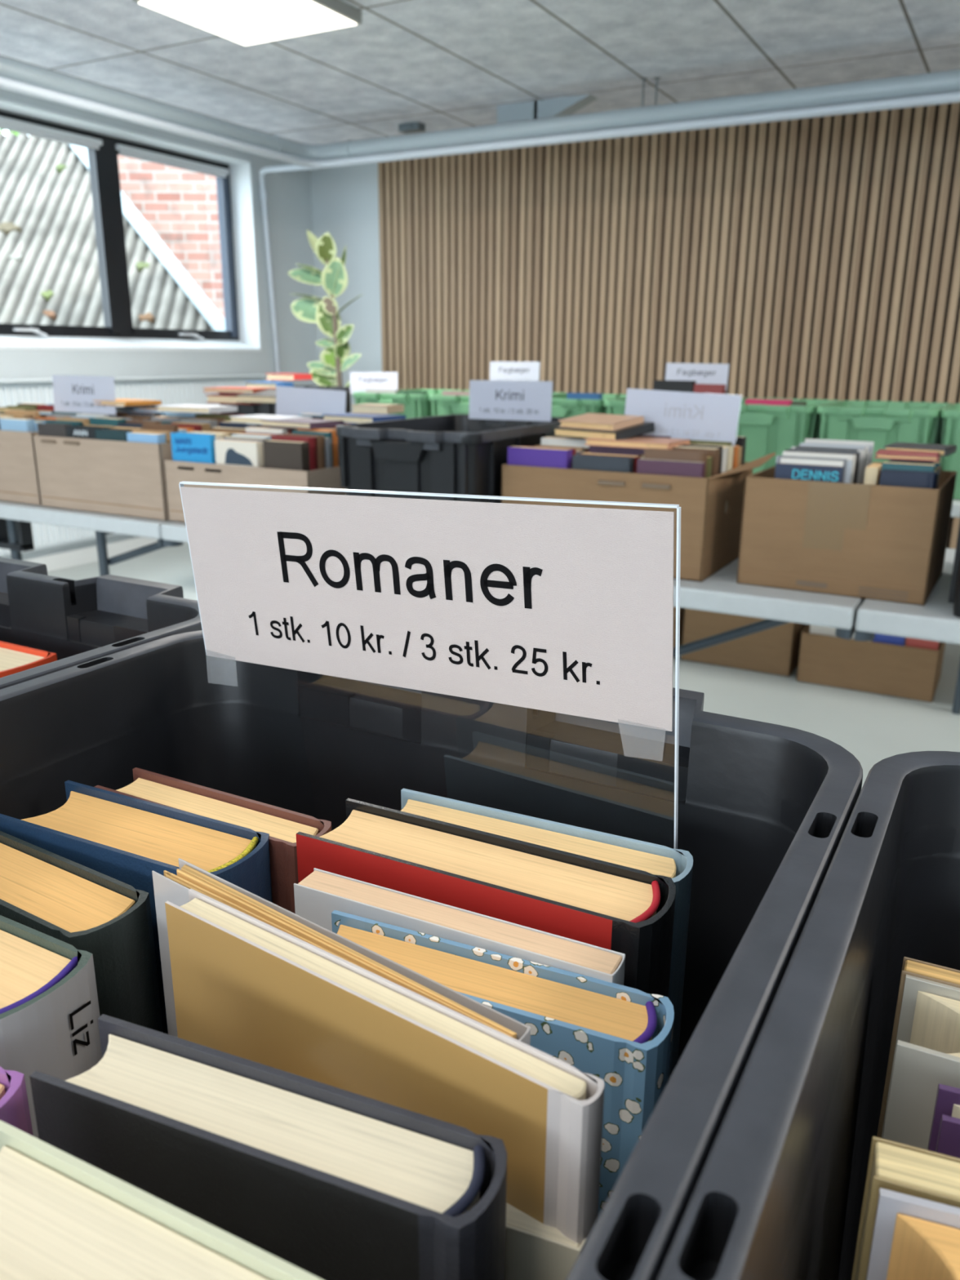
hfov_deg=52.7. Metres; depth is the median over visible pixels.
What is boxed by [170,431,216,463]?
book
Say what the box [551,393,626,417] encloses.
storage bin
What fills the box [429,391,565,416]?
storage bin
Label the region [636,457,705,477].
paperback book
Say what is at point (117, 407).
book
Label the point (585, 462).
book
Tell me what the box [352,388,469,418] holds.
storage bin
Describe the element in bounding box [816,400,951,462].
storage bin
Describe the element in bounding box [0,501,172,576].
folding table
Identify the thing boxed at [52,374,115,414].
price sign
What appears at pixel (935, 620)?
folding table
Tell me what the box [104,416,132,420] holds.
book
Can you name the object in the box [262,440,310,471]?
paperback book
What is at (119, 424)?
book
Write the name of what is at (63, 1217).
book
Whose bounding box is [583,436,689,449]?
book
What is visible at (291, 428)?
paperback book
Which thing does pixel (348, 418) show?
book
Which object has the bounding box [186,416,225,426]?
book
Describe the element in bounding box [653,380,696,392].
book
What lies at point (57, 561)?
baseboard
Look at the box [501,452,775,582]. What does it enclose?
cardboard box
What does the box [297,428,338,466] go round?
paperback book
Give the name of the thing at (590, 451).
book
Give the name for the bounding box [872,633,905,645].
paperback book
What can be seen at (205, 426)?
paperback book
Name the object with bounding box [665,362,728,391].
price sign
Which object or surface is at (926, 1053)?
book
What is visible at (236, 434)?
paperback book
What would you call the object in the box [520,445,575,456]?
book
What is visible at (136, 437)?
paperback book
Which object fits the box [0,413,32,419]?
book
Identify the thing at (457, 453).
storage bin
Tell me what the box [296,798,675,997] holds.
book
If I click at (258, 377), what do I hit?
grille
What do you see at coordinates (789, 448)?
book
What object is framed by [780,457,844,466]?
paperback book
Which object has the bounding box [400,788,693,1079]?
book
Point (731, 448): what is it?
book
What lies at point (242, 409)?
storage bin
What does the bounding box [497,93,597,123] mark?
bracket
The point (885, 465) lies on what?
paperback book
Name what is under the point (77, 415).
book
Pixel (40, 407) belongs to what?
book
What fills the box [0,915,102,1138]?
book
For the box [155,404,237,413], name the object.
book
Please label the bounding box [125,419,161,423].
book
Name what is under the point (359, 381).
price sign
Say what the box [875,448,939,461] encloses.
book
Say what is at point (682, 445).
book
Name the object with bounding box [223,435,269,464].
paperback book
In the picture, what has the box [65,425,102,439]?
book
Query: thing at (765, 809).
storage bin
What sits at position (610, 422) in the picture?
book
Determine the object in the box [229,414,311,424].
book
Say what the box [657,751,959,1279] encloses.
storage bin
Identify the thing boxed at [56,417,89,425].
book
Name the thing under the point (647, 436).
paperback book
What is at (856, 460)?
book
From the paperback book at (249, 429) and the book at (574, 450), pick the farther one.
the paperback book at (249, 429)
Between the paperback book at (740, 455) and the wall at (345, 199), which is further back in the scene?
the wall at (345, 199)
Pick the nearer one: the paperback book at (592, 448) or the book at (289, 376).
the paperback book at (592, 448)
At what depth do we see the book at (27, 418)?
3.07 m
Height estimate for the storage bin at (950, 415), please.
0.292 m
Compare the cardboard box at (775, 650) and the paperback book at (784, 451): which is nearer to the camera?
the paperback book at (784, 451)
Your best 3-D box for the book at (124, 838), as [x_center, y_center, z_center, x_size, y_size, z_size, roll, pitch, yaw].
[-0.158,0.200,0.474,0.131,0.242,0.043,8,18,25]
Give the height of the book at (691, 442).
0.265 m
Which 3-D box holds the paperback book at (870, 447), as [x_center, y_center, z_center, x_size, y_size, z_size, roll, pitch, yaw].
[0.797,-0.310,2.196,0.148,0.264,0.006,9,19,28]
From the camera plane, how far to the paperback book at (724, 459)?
2.12 m
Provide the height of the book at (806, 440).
0.271 m
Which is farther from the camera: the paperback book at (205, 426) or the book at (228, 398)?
the book at (228, 398)
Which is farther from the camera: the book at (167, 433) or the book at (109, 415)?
the book at (109, 415)
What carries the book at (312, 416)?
in the cardboard box at (175, 472)
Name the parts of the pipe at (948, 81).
hanger rod, hanger rod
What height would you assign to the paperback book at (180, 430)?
0.239 m
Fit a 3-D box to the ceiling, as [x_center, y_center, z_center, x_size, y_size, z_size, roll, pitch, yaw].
[0.146,-1.705,0.999,8.360,0.150,9.450,9,19,28]
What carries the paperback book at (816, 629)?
in the cardboard box at (904, 672)
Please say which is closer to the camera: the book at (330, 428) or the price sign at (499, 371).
the book at (330, 428)
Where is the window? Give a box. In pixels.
[0,110,239,340]
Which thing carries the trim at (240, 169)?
attached to the wall at (290, 197)
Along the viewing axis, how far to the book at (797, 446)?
2.07 m
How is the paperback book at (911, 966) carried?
in the storage bin at (778, 1194)
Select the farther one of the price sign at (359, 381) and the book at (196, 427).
the price sign at (359, 381)
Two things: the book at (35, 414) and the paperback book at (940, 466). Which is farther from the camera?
the book at (35, 414)
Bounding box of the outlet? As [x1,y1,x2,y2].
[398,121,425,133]
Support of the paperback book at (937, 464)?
in the cardboard box at (875, 542)
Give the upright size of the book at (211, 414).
0.268 m
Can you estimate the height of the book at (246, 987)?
0.262 m
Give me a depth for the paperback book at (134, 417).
2.98 m
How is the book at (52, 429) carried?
in the cardboard box at (107, 477)
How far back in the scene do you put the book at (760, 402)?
3.50 m
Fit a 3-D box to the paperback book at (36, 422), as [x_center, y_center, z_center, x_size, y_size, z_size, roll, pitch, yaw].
[-1.404,-0.561,3.034,0.139,0.243,0.035,9,19,28]
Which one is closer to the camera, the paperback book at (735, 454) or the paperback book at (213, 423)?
the paperback book at (735, 454)
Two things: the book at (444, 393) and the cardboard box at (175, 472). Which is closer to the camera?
the cardboard box at (175, 472)
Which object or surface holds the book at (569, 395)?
in the storage bin at (562, 407)
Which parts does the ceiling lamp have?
lamp frame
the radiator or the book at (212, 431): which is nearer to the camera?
the book at (212, 431)
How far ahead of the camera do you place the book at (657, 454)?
2.03 m
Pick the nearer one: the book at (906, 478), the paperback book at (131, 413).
the book at (906, 478)
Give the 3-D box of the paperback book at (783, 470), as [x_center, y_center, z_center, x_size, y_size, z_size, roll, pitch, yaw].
[0.651,-0.229,1.951,0.129,0.245,0.011,9,19,28]
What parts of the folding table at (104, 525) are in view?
leg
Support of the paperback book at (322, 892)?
in the storage bin at (765, 809)
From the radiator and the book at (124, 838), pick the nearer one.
the book at (124, 838)
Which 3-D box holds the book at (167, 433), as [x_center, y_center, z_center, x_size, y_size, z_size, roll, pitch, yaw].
[-0.921,-0.478,2.771,0.125,0.237,0.029,9,19,28]
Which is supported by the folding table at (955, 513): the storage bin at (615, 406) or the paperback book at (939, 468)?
the storage bin at (615, 406)
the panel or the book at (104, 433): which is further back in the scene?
the panel
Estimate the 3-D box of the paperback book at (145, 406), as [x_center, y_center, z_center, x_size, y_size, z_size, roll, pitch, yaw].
[-1.107,-0.627,3.187,0.121,0.287,0.019,9,19,28]
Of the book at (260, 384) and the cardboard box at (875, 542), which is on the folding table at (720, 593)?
the cardboard box at (875, 542)
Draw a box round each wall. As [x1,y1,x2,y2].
[0,88,318,559]
[117,155,224,318]
[310,162,382,411]
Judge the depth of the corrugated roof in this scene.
7.72 m
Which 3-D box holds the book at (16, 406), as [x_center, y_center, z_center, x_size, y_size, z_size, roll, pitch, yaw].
[-1.563,-0.675,3.368,0.140,0.269,0.034,9,19,28]
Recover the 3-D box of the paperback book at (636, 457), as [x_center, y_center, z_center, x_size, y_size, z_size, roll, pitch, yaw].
[0.284,-0.291,2.160,0.134,0.241,0.032,9,19,28]
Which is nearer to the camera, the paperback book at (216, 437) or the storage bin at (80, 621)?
the storage bin at (80, 621)
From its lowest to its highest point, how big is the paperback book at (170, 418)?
0.261 m
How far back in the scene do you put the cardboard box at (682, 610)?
3.99 m
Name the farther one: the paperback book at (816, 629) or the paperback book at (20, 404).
the paperback book at (816, 629)
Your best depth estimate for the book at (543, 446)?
2.25 m
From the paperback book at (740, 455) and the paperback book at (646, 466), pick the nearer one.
the paperback book at (646, 466)
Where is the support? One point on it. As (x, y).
(9, 537)
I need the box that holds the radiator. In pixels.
[0,373,280,556]
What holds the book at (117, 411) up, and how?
in the cardboard box at (107, 477)
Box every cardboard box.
[0,430,41,506]
[33,435,172,520]
[164,458,346,523]
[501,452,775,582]
[673,606,684,647]
[680,608,808,676]
[736,466,956,605]
[795,622,945,702]
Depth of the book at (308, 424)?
2.63 m
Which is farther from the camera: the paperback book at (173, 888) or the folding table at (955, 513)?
the folding table at (955, 513)
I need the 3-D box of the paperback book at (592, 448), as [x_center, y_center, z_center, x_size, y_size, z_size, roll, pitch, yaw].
[0.317,-0.318,2.219,0.148,0.260,0.019,9,19,28]
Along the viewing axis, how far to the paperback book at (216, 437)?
2.63 m
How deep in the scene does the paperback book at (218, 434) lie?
2.67 m
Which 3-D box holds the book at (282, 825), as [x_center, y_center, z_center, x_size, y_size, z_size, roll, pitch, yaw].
[-0.129,0.194,0.497,0.130,0.240,0.027,9,18,27]
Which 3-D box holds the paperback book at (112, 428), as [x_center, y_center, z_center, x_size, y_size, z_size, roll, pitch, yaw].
[-1.021,-0.501,2.845,0.121,0.238,0.028,9,19,28]
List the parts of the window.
handle, sash, sash, handle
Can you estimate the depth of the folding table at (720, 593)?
1.95 m
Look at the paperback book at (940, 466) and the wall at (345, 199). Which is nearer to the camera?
the paperback book at (940, 466)
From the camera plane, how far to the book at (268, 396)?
3.09 m
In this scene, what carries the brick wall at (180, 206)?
on the ground
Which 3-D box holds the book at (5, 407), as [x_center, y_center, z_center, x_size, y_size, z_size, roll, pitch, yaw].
[-1.583,-0.665,3.341,0.154,0.266,0.033,9,19,28]
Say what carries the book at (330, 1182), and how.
in the storage bin at (765, 809)
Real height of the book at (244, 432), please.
0.239 m
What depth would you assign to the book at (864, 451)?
2.06 m
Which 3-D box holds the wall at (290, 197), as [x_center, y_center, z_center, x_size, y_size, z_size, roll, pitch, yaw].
[-3.625,-1.134,3.347,0.250,2.625,9.450,9,19,28]
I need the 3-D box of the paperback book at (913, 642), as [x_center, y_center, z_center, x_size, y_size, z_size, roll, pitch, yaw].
[1.603,0.097,3.538,0.107,0.218,0.030,9,19,28]
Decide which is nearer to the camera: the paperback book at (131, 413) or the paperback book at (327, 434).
the paperback book at (327, 434)
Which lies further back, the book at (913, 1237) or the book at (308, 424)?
the book at (308, 424)
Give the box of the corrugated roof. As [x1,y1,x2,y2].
[0,131,225,331]
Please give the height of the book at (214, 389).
0.014 m
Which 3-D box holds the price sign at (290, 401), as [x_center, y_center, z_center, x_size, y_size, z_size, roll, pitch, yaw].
[-0.520,-0.718,2.974,0.276,0.120,0.010,9,19,28]
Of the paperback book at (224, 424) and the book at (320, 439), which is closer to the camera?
the book at (320, 439)
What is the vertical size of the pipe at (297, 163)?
1.370 m
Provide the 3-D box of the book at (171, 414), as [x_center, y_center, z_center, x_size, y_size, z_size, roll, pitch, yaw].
[-0.915,-0.573,3.022,0.125,0.279,0.032,9,19,28]
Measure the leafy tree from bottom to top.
7.610 m
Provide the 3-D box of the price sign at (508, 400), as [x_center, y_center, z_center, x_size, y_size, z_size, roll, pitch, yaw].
[0.081,-0.611,2.678,0.260,0.208,0.015,9,19,28]
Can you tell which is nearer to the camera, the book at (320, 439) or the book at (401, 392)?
the book at (320, 439)
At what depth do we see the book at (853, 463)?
1.94 m
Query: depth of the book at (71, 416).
2.99 m
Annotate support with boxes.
[0,518,34,559]
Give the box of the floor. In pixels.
[47,542,959,789]
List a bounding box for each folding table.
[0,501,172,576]
[160,521,866,657]
[853,548,959,644]
[951,499,959,714]
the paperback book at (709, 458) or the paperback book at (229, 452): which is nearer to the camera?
the paperback book at (709, 458)
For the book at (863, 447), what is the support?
in the cardboard box at (875, 542)
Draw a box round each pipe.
[0,56,959,159]
[0,76,959,382]
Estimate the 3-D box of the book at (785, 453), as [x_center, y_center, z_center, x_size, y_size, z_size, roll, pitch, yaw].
[0.687,-0.254,2.006,0.136,0.262,0.006,9,19,28]
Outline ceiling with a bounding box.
[0,0,959,144]
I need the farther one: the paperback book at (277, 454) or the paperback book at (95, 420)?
the paperback book at (95, 420)
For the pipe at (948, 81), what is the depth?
4.61 m
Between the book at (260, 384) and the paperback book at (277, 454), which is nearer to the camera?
the paperback book at (277, 454)
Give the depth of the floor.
3.50 m
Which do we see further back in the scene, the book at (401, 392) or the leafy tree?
the leafy tree
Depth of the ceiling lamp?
3.69 m
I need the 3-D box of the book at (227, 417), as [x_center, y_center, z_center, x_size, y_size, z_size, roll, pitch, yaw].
[-0.802,-0.552,2.971,0.126,0.269,0.036,9,19,28]
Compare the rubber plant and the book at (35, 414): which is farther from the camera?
the rubber plant
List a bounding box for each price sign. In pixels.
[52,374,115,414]
[178,480,680,848]
[275,386,346,416]
[350,372,397,394]
[468,380,552,421]
[489,361,539,381]
[624,388,741,446]
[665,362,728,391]
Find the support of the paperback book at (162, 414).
in the cardboard box at (107, 477)
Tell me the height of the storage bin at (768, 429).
0.292 m
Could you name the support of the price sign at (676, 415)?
attached to the cardboard box at (710, 537)
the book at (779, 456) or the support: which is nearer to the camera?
the book at (779, 456)
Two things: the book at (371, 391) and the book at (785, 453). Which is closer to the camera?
the book at (785, 453)
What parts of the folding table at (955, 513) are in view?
leg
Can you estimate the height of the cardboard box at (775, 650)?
0.258 m
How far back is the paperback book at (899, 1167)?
0.26 m
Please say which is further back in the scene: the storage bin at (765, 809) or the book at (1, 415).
the book at (1, 415)
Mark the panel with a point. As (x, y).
(819, 257)
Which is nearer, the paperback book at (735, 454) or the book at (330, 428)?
the paperback book at (735, 454)
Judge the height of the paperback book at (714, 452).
0.260 m
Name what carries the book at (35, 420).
in the cardboard box at (19, 478)
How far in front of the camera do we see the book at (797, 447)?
2.03 m
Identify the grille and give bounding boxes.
[0,373,266,382]
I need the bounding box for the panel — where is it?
[377,102,959,549]
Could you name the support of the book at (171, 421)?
in the cardboard box at (107, 477)
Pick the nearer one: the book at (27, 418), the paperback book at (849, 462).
the paperback book at (849, 462)
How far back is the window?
5.80 m
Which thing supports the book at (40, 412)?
in the cardboard box at (19, 478)
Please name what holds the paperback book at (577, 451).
in the cardboard box at (710, 537)
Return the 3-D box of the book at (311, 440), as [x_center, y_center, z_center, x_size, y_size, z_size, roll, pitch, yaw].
[-0.483,-0.413,2.551,0.128,0.243,0.033,9,19,28]
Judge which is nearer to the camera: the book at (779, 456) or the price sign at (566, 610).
the price sign at (566, 610)
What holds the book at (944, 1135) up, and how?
in the storage bin at (778, 1194)
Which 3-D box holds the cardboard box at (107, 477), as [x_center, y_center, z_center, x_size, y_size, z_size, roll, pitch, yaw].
[-1.018,-0.522,2.982,0.527,0.214,0.408,9,19,28]
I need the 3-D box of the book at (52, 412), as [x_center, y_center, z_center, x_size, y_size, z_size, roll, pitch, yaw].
[-1.322,-0.609,3.163,0.147,0.263,0.027,9,19,28]
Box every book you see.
[0,406,34,410]
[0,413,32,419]
[0,414,13,418]
[0,417,35,431]
[0,640,57,677]
[0,780,272,1034]
[0,831,163,1032]
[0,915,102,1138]
[0,1066,33,1136]
[0,1120,322,1279]
[4,409,39,418]
[7,404,37,410]
[17,403,45,405]
[26,417,56,420]
[27,418,54,421]
[29,1013,506,1279]
[35,421,46,431]
[36,404,54,411]
[36,422,72,437]
[39,411,52,414]
[45,413,76,417]
[45,420,83,426]
[51,411,82,414]
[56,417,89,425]
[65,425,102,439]
[71,416,93,417]
[76,413,108,417]
[81,424,116,428]
[82,413,116,417]
[88,417,125,426]
[93,398,161,405]
[94,428,133,441]
[94,767,331,913]
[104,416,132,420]
[110,426,142,430]
[115,406,142,410]
[115,409,133,413]
[115,412,127,415]
[117,422,142,428]
[120,415,153,420]
[124,404,155,408]
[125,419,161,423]
[126,431,166,444]
[127,411,160,416]
[133,408,164,416]
[134,429,173,443]
[142,418,178,423]
[142,423,178,432]
[148,420,171,424]
[151,416,187,422]
[151,857,530,1045]
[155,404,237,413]
[163,423,202,431]
[164,411,200,417]
[164,888,604,1244]
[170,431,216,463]
[172,422,210,431]
[177,426,193,431]
[177,428,186,432]
[180,418,217,427]
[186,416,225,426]
[186,431,229,439]
[195,413,233,421]
[202,386,275,393]
[203,430,245,434]
[205,393,265,404]
[210,426,245,431]
[211,413,239,416]
[214,439,264,467]
[215,435,222,439]
[218,421,262,428]
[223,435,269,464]
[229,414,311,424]
[231,433,275,439]
[235,389,275,404]
[239,431,277,435]
[244,381,293,387]
[245,426,287,434]
[258,426,297,430]
[260,417,343,429]
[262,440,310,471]
[266,373,311,380]
[271,435,317,471]
[277,433,325,469]
[292,430,333,467]
[293,415,324,419]
[293,867,625,985]
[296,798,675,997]
[297,413,324,416]
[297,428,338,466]
[321,413,405,423]
[324,437,332,468]
[329,428,340,466]
[331,910,674,1218]
[351,403,404,413]
[365,389,399,393]
[396,390,427,394]
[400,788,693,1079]
[442,391,469,395]
[504,1202,586,1279]
[507,445,573,469]
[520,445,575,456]
[534,444,585,450]
[541,436,589,448]
[552,422,654,439]
[558,413,644,431]
[566,392,602,399]
[572,453,634,473]
[575,449,585,455]
[580,452,640,473]
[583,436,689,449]
[587,451,639,455]
[589,445,648,454]
[635,435,671,438]
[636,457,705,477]
[644,448,707,477]
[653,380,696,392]
[671,445,719,476]
[678,444,723,474]
[688,443,733,513]
[689,440,732,445]
[693,383,725,395]
[706,456,712,478]
[720,447,728,473]
[732,445,738,468]
[734,435,746,465]
[737,446,742,466]
[745,398,792,405]
[774,462,844,482]
[776,456,853,483]
[777,455,847,483]
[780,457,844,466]
[782,450,856,481]
[783,451,853,460]
[785,449,859,484]
[789,448,860,484]
[791,400,806,405]
[791,446,864,484]
[795,446,857,451]
[796,445,862,449]
[800,443,865,451]
[803,442,873,465]
[804,438,874,463]
[809,624,836,636]
[850,462,854,483]
[851,1136,959,1279]
[853,459,857,483]
[860,451,865,484]
[861,451,870,484]
[863,462,883,484]
[865,1187,959,1279]
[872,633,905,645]
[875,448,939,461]
[876,956,959,1137]
[879,469,937,488]
[880,974,959,1150]
[881,462,935,471]
[883,442,956,456]
[888,458,940,466]
[905,637,939,650]
[927,1083,959,1158]
[935,466,940,488]
[937,466,942,488]
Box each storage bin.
[0,556,202,689]
[0,630,862,1279]
[217,385,351,415]
[336,413,566,502]
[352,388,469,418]
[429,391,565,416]
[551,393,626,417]
[604,397,626,414]
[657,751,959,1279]
[736,397,840,474]
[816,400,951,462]
[940,403,959,499]
[947,521,959,617]
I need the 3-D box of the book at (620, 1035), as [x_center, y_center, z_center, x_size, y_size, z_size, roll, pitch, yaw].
[-0.001,0.232,0.376,0.137,0.238,0.029,7,18,22]
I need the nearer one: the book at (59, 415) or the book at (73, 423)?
the book at (73, 423)
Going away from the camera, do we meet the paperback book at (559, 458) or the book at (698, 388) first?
the paperback book at (559, 458)
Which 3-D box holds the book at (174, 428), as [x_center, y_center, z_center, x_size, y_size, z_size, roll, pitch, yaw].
[-0.909,-0.492,2.791,0.123,0.253,0.020,9,19,28]
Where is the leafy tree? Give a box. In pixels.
[0,128,18,135]
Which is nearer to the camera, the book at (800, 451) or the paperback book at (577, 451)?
the book at (800, 451)
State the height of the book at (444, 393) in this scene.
0.298 m
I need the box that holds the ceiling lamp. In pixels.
[133,0,361,45]
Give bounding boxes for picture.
[225,448,253,466]
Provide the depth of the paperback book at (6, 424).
2.96 m
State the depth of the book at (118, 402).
2.96 m
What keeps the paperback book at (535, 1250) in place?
in the storage bin at (765, 809)
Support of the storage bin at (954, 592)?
on the folding table at (935, 620)
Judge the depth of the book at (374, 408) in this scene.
2.78 m
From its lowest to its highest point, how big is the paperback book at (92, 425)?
0.239 m
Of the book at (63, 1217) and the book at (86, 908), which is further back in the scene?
the book at (86, 908)
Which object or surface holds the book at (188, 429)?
in the cardboard box at (107, 477)
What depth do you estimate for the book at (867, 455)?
2.11 m
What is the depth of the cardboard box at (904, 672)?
3.58 m
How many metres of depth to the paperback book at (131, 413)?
3.00 m
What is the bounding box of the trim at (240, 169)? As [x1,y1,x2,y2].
[0,97,261,351]
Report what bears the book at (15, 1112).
in the storage bin at (765, 809)
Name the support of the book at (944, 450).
on the paperback book at (940, 466)
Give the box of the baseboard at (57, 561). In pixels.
[22,536,157,571]
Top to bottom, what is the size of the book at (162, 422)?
0.252 m
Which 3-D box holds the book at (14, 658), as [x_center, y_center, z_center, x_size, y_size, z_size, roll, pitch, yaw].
[-0.373,0.124,0.726,0.144,0.242,0.060,9,19,28]
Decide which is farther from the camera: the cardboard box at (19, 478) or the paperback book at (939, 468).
the cardboard box at (19, 478)
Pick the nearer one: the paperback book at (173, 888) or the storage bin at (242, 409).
the paperback book at (173, 888)
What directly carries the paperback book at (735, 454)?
in the cardboard box at (710, 537)
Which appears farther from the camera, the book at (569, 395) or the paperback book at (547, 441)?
the book at (569, 395)
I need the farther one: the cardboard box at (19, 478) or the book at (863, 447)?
the cardboard box at (19, 478)
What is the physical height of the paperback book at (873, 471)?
0.246 m
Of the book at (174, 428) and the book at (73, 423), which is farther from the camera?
the book at (73, 423)
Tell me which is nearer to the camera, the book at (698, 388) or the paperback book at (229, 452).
the paperback book at (229, 452)
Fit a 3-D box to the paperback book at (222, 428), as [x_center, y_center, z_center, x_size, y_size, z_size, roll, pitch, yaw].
[-0.706,-0.487,2.799,0.136,0.243,0.035,9,19,28]
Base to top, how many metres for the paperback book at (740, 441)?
0.270 m
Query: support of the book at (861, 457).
in the cardboard box at (875, 542)
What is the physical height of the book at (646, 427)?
0.037 m
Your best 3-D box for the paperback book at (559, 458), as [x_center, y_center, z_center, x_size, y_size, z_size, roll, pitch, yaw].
[0.133,-0.309,2.204,0.148,0.250,0.030,9,19,28]
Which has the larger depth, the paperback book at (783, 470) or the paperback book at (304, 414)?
the paperback book at (304, 414)
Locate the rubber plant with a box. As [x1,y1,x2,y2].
[288,230,363,395]

